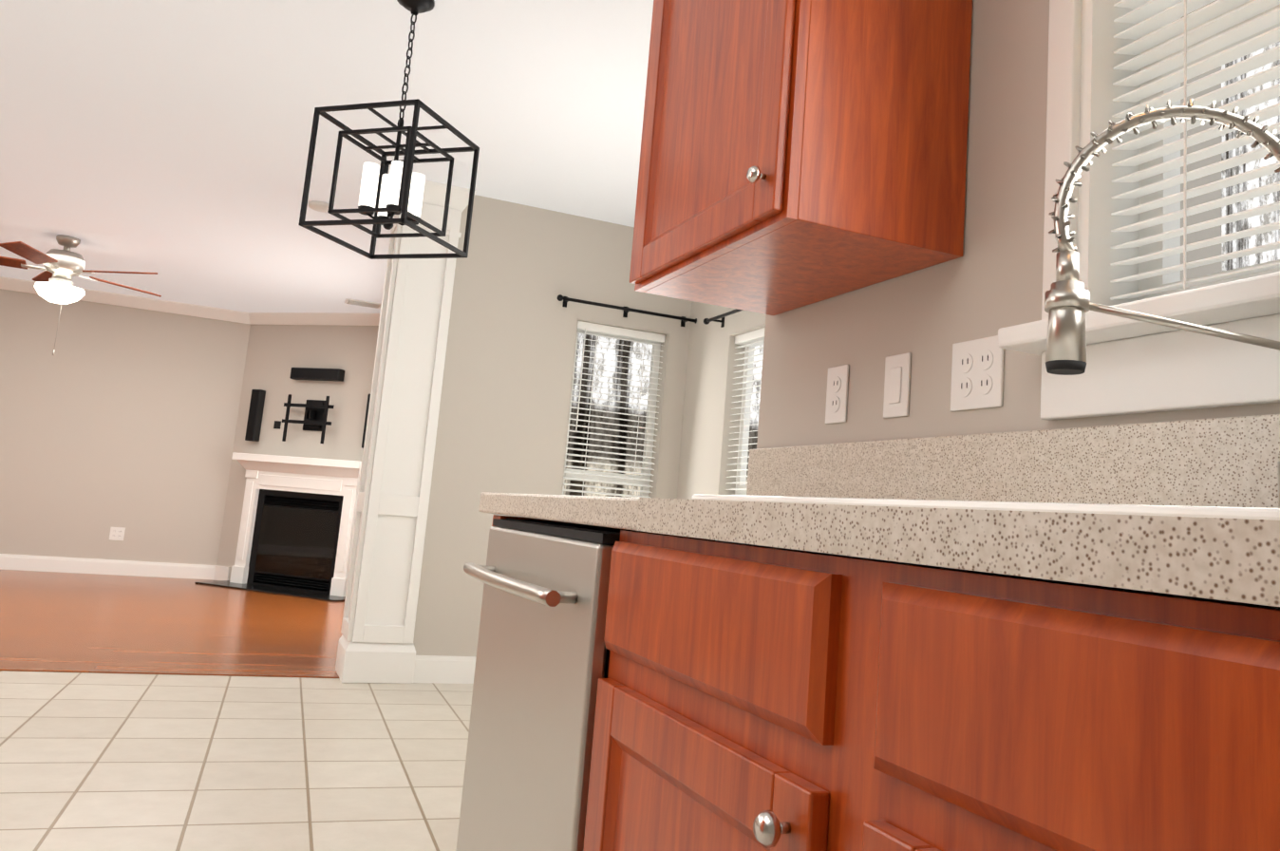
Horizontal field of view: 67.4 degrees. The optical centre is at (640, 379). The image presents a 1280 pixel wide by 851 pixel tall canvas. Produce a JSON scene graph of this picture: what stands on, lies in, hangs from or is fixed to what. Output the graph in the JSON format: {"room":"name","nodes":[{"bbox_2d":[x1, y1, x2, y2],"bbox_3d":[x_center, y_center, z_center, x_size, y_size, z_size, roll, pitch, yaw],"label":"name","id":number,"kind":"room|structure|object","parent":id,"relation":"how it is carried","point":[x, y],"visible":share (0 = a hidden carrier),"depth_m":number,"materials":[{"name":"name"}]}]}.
{"room":"kitchen and living room","nodes":[
{"label":"kitchen and living room","id":0,"kind":"room"},
{"bbox_2d":[0,288,250,564],"bbox_3d":[-5.675,0.297,8.345,4.000,2.620,0.150,8,-9,-22],"label":"wall","id":1,"kind":"structure","parent":0,"point":[118,416],"depth_m":8.64,"materials":[{"name":"beige paint"}]},
{"bbox_2d":[109,527,125,540],"bbox_3d":[-4.666,1.376,8.565,0.116,0.115,0.007,8,-9,-22],"label":"outlet","id":2,"kind":"object","parent":1,"relation":"attached to","point":[116,533],"visible":1,"depth_m":8.56,"materials":[{"name":"white plastic"}]},
{"bbox_2d":[0,553,476,683],"bbox_3d":[-2.345,1.069,2.983,6.340,0.130,12.100,8,-9,-22],"label":"baseboard","id":3,"kind":"structure","parent":1,"relation":"attached to","point":[443,669],"depth_m":8.36,"materials":[{"name":"white wood"}]},
{"bbox_2d":[0,569,344,677],"bbox_3d":[-4.428,1.497,6.463,6.400,0.086,5.420,8,-9,-19],"label":"floor","id":4,"kind":"structure","parent":0,"point":[62,622],"depth_m":5.78,"materials":[{"name":"brown wood"}]},
{"bbox_2d":[194,451,361,602],"bbox_3d":[-3.074,1.259,8.397,1.480,1.165,0.417,2,-9,20],"label":"fireplace mantel","id":5,"kind":"object","parent":4,"relation":"on","point":[296,528],"visible":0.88,"depth_m":8.49,"materials":[{"name":"white wood"}]},
{"bbox_2d":[0,670,473,850],"bbox_3d":[-1.732,0.851,0.359,7.260,0.080,8.000,8,-9,-19],"label":"floor","id":6,"kind":"structure","parent":0,"point":[110,762],"depth_m":3.10,"materials":[{"name":"beige tile"}]},
{"bbox_2d":[335,179,477,683],"bbox_3d":[-1.220,0.243,4.942,0.410,2.500,0.415,8,-9,-22],"label":"column","id":7,"kind":"structure","parent":6,"relation":"on","point":[375,643],"depth_m":4.79,"materials":[{"name":"white"}]},
{"bbox_2d":[491,514,579,526],"bbox_3d":[0.092,0.696,1.585,0.623,0.872,0.740,8,-9,-22],"label":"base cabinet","id":8,"kind":"object","parent":6,"relation":"on","point":[495,516],"depth_m":1.84,"materials":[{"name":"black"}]},
{"bbox_2d":[478,414,1279,609],"bbox_3d":[0.663,0.116,0.363,0.637,0.362,3.666,8,-9,-22],"label":"countertop","id":9,"kind":"structure","parent":8,"relation":"on","point":[1187,509],"depth_m":1.04,"materials":[{"name":"white stone"}]},
{"bbox_2d":[1044,97,1279,508],"bbox_3d":[0.606,-0.082,0.986,0.221,0.470,0.303,8,-9,-22],"label":"faucet","id":10,"kind":"object","parent":9,"relation":"on","point":[1068,304],"visible":0.98,"depth_m":1.06,"materials":[{"name":"silver metal"}]},
{"bbox_2d":[456,518,650,850],"bbox_3d":[0.037,0.691,1.568,0.649,0.868,0.596,8,-9,-22],"label":"dishwasher","id":11,"kind":"object","parent":6,"relation":"on","point":[542,662],"visible":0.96,"depth_m":1.42,"materials":[{"name":"silver metal"}]},
{"bbox_2d":[583,529,1279,850],"bbox_3d":[0.430,0.609,0.779,0.623,0.872,1.156,8,-9,-22],"label":"base cabinet","id":12,"kind":"object","parent":6,"relation":"on","point":[748,697],"depth_m":0.67,"materials":[{"name":"red wood"}]},
{"bbox_2d":[216,324,378,580],"bbox_3d":[-2.954,0.587,8.780,1.969,2.620,0.150,2,-9,20],"label":"wall","id":13,"kind":"structure","parent":0,"point":[275,354],"depth_m":8.84,"materials":[{"name":"beige paint"}]},
{"bbox_2d":[0,276,380,325],"bbox_3d":[-4.031,-0.989,6.477,5.300,0.100,4.800,8,-9,-22],"label":"crown molding","id":14,"kind":"structure","parent":13,"relation":"attached to","point":[226,314],"depth_m":8.82,"materials":[{"name":"white wood"}]},
{"bbox_2d":[244,389,265,441],"bbox_3d":[-3.575,0.333,8.926,0.100,0.480,0.081,2,-9,20],"label":"speaker","id":15,"kind":"object","parent":13,"relation":"attached to","point":[255,415],"visible":1,"depth_m":8.89},
{"bbox_2d":[273,420,281,429],"bbox_3d":[-3.349,0.419,8.866,0.070,0.070,0.010,2,-9,20],"label":"outlet","id":16,"kind":"object","parent":13,"relation":"attached to","point":[277,424],"visible":1,"depth_m":8.86,"materials":[{"name":"black plastic"}]},
{"bbox_2d":[282,394,334,443],"bbox_3d":[-2.999,0.355,8.641,0.405,0.430,0.375,8,-9,-22],"label":"tv bracket","id":17,"kind":"object","parent":13,"relation":"attached to","point":[315,417],"visible":1,"depth_m":8.69,"materials":[{"name":"black metal"}]},
{"bbox_2d":[289,367,344,381],"bbox_3d":[-2.912,-0.040,8.743,0.597,0.114,0.086,2,-9,20],"label":"speaker","id":18,"kind":"object","parent":13,"relation":"attached to","point":[317,374],"visible":1,"depth_m":8.70},
{"bbox_2d":[361,394,370,448],"bbox_3d":[-2.367,0.369,8.475,0.100,0.480,0.081,2,-9,20],"label":"speaker","id":19,"kind":"object","parent":13,"relation":"attached to","point":[366,420],"visible":0.23,"depth_m":8.45},
{"bbox_2d":[0,0,653,313],"bbox_3d":[-3.026,-1.154,5.445,6.640,0.100,7.800,8,-9,-22],"label":"ceiling","id":20,"kind":"structure","parent":0,"point":[168,141],"depth_m":4.27,"materials":[{"name":"white paint"}]},
{"bbox_2d":[0,234,161,355],"bbox_3d":[-4.104,-0.589,6.692,1.335,0.840,1.388,8,-9,-22],"label":"ceiling fan","id":21,"kind":"object","parent":20,"relation":"hanging from","point":[54,282],"visible":1,"depth_m":6.65,"materials":[{"name":"grey"}]},
{"bbox_2d":[308,200,329,212],"bbox_3d":[-1.821,-0.983,5.474,0.136,0.029,0.136,8,-9,-22],"label":"smoke detector","id":22,"kind":"object","parent":20,"relation":"attached to","point":[318,206],"visible":0.85,"depth_m":5.43,"materials":[{"name":"white plastic"}]},
{"bbox_2d":[344,298,381,308],"bbox_3d":[-2.357,-0.644,8.188,0.300,0.019,0.200,8,-9,-22],"label":"ceiling vent","id":23,"kind":"object","parent":20,"relation":"in","point":[362,303],"visible":0.85,"depth_m":8.15,"materials":[{"name":"white metal"}]},
{"bbox_2d":[298,0,479,259],"bbox_3d":[-0.765,-0.837,3.079,0.372,0.821,0.372,2,-9,20],"label":"cage chandelier","id":24,"kind":"object","parent":20,"relation":"hanging from","point":[400,186],"visible":1,"depth_m":3.01,"materials":[{"name":"black metal"}]},
{"bbox_2d":[413,194,692,656],"bbox_3d":[-0.430,0.286,5.207,1.370,2.620,0.150,8,-9,-22],"label":"wall","id":25,"kind":"structure","parent":0,"point":[503,414],"depth_m":5.07,"materials":[{"name":"beige paint"}]},
{"bbox_2d":[561,318,669,498],"bbox_3d":[-0.180,0.595,5.248,0.610,1.799,0.205,8,-9,-22],"label":"window","id":26,"kind":"structure","parent":25,"relation":"in","point":[664,348],"depth_m":5.39,"materials":[{"name":"white"}]},
{"bbox_2d":[562,320,665,497],"bbox_3d":[-0.177,0.534,5.261,0.530,1.660,0.062,8,-9,-22],"label":"window blind","id":27,"kind":"object","parent":26,"relation":"attached to","point":[585,327],"visible":0.46,"depth_m":5.30,"materials":[{"name":"white plastic"}]},
{"bbox_2d":[557,294,696,326],"bbox_3d":[-0.063,-0.380,5.300,0.848,0.060,0.090,8,-9,-22],"label":"curtain rod","id":28,"kind":"object","parent":25,"relation":"attached to","point":[627,310],"visible":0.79,"depth_m":5.26,"materials":[{"name":"black metal"}]},
{"bbox_2d":[677,301,765,499],"bbox_3d":[0.841,0.237,4.126,0.150,2.620,3.120,8,-9,-22],"label":"wall","id":29,"kind":"structure","parent":0,"point":[703,420],"depth_m":5.17,"materials":[{"name":"beige paint"}]},
{"bbox_2d":[703,308,742,327],"bbox_3d":[0.778,-0.409,4.181,0.090,0.060,2.098,8,-9,-22],"label":"curtain rod","id":30,"kind":"object","parent":29,"relation":"attached to","point":[706,321],"visible":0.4,"depth_m":5.02,"materials":[{"name":"black metal"}]},
{"bbox_2d":[717,323,765,494],"bbox_3d":[0.786,0.539,4.082,0.205,1.739,1.860,8,-9,-22],"label":"window","id":31,"kind":"structure","parent":29,"relation":"in","point":[727,428],"depth_m":4.96,"materials":[{"name":"white"}]},
{"bbox_2d":[725,327,764,495],"bbox_3d":[0.795,0.478,4.092,0.062,1.600,1.780,8,-9,-22],"label":"window blind","id":32,"kind":"object","parent":31,"relation":"attached to","point":[750,338],"visible":0.1,"depth_m":4.85,"materials":[{"name":"white plastic"}]},
{"bbox_2d":[756,0,1279,448],"bbox_3d":[1.244,-0.822,0.323,0.150,3.700,4.380,8,-9,-22],"label":"wall","id":33,"kind":"structure","parent":0,"point":[988,283],"depth_m":1.62,"materials":[{"name":"beige paint"}]},
{"bbox_2d":[629,0,972,315],"bbox_3d":[0.279,-0.675,1.900,0.405,0.957,0.743,8,-9,-22],"label":"upper cabinet","id":34,"kind":"object","parent":33,"relation":"attached to","point":[795,154],"visible":1,"depth_m":1.63,"materials":[{"name":"red wood"}]},
{"bbox_2d":[825,364,848,424],"bbox_3d":[0.393,0.030,1.917,0.007,0.115,0.070,8,-9,-22],"label":"electrical outlet","id":35,"kind":"object","parent":33,"relation":"attached to","point":[837,395],"visible":1,"depth_m":1.91,"materials":[{"name":"white plastic"}]},
{"bbox_2d":[883,352,911,417],"bbox_3d":[0.465,0.011,1.743,0.008,0.115,0.070,8,-9,-22],"label":"light switch","id":36,"kind":"object","parent":33,"relation":"attached to","point":[896,385],"visible":1,"depth_m":1.74,"materials":[{"name":"white plastic"}]},
{"bbox_2d":[950,335,1004,411],"bbox_3d":[0.544,-0.009,1.555,0.007,0.115,0.116,8,-9,-22],"label":"electrical outlet","id":37,"kind":"object","parent":33,"relation":"attached to","point":[977,373],"visible":0.94,"depth_m":1.55,"materials":[{"name":"white plastic"}]},
{"bbox_2d":[997,0,1279,420],"bbox_3d":[0.883,-0.487,0.991,0.230,1.010,1.140,8,-9,-22],"label":"window","id":38,"kind":"structure","parent":33,"relation":"in","point":[1133,367],"depth_m":1.38,"materials":[{"name":"white"}]},
{"bbox_2d":[1110,0,1279,299],"bbox_3d":[0.901,-0.521,1.002,0.062,0.794,0.938,8,-9,-22],"label":"blinds","id":39,"kind":"object","parent":38,"relation":"attached to","point":[1157,13],"visible":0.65,"depth_m":1.30,"materials":[{"name":"white plastic"}]},
{"bbox_2d":[1180,0,1222,280],"bbox_3d":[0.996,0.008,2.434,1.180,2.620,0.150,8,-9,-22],"label":"window frame","id":40,"kind":"structure","parent":0,"point":[1215,250],"depth_m":2.64,"materials":[{"name":"white paint"}]},
{"label":"outside","id":41,"kind":"structure","parent":0,"visible":0},
{"bbox_2d":[563,333,763,497],"bbox_3d":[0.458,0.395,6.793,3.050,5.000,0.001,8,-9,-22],"label":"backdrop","id":42,"kind":"structure","parent":41,"point":[640,350],"depth_m":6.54,"materials":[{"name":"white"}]},
{"bbox_2d":[1221,40,1279,271],"bbox_3d":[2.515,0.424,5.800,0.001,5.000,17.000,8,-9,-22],"label":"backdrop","id":43,"kind":"structure","parent":41,"point":[1254,240],"depth_m":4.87,"materials":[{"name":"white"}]}
]}

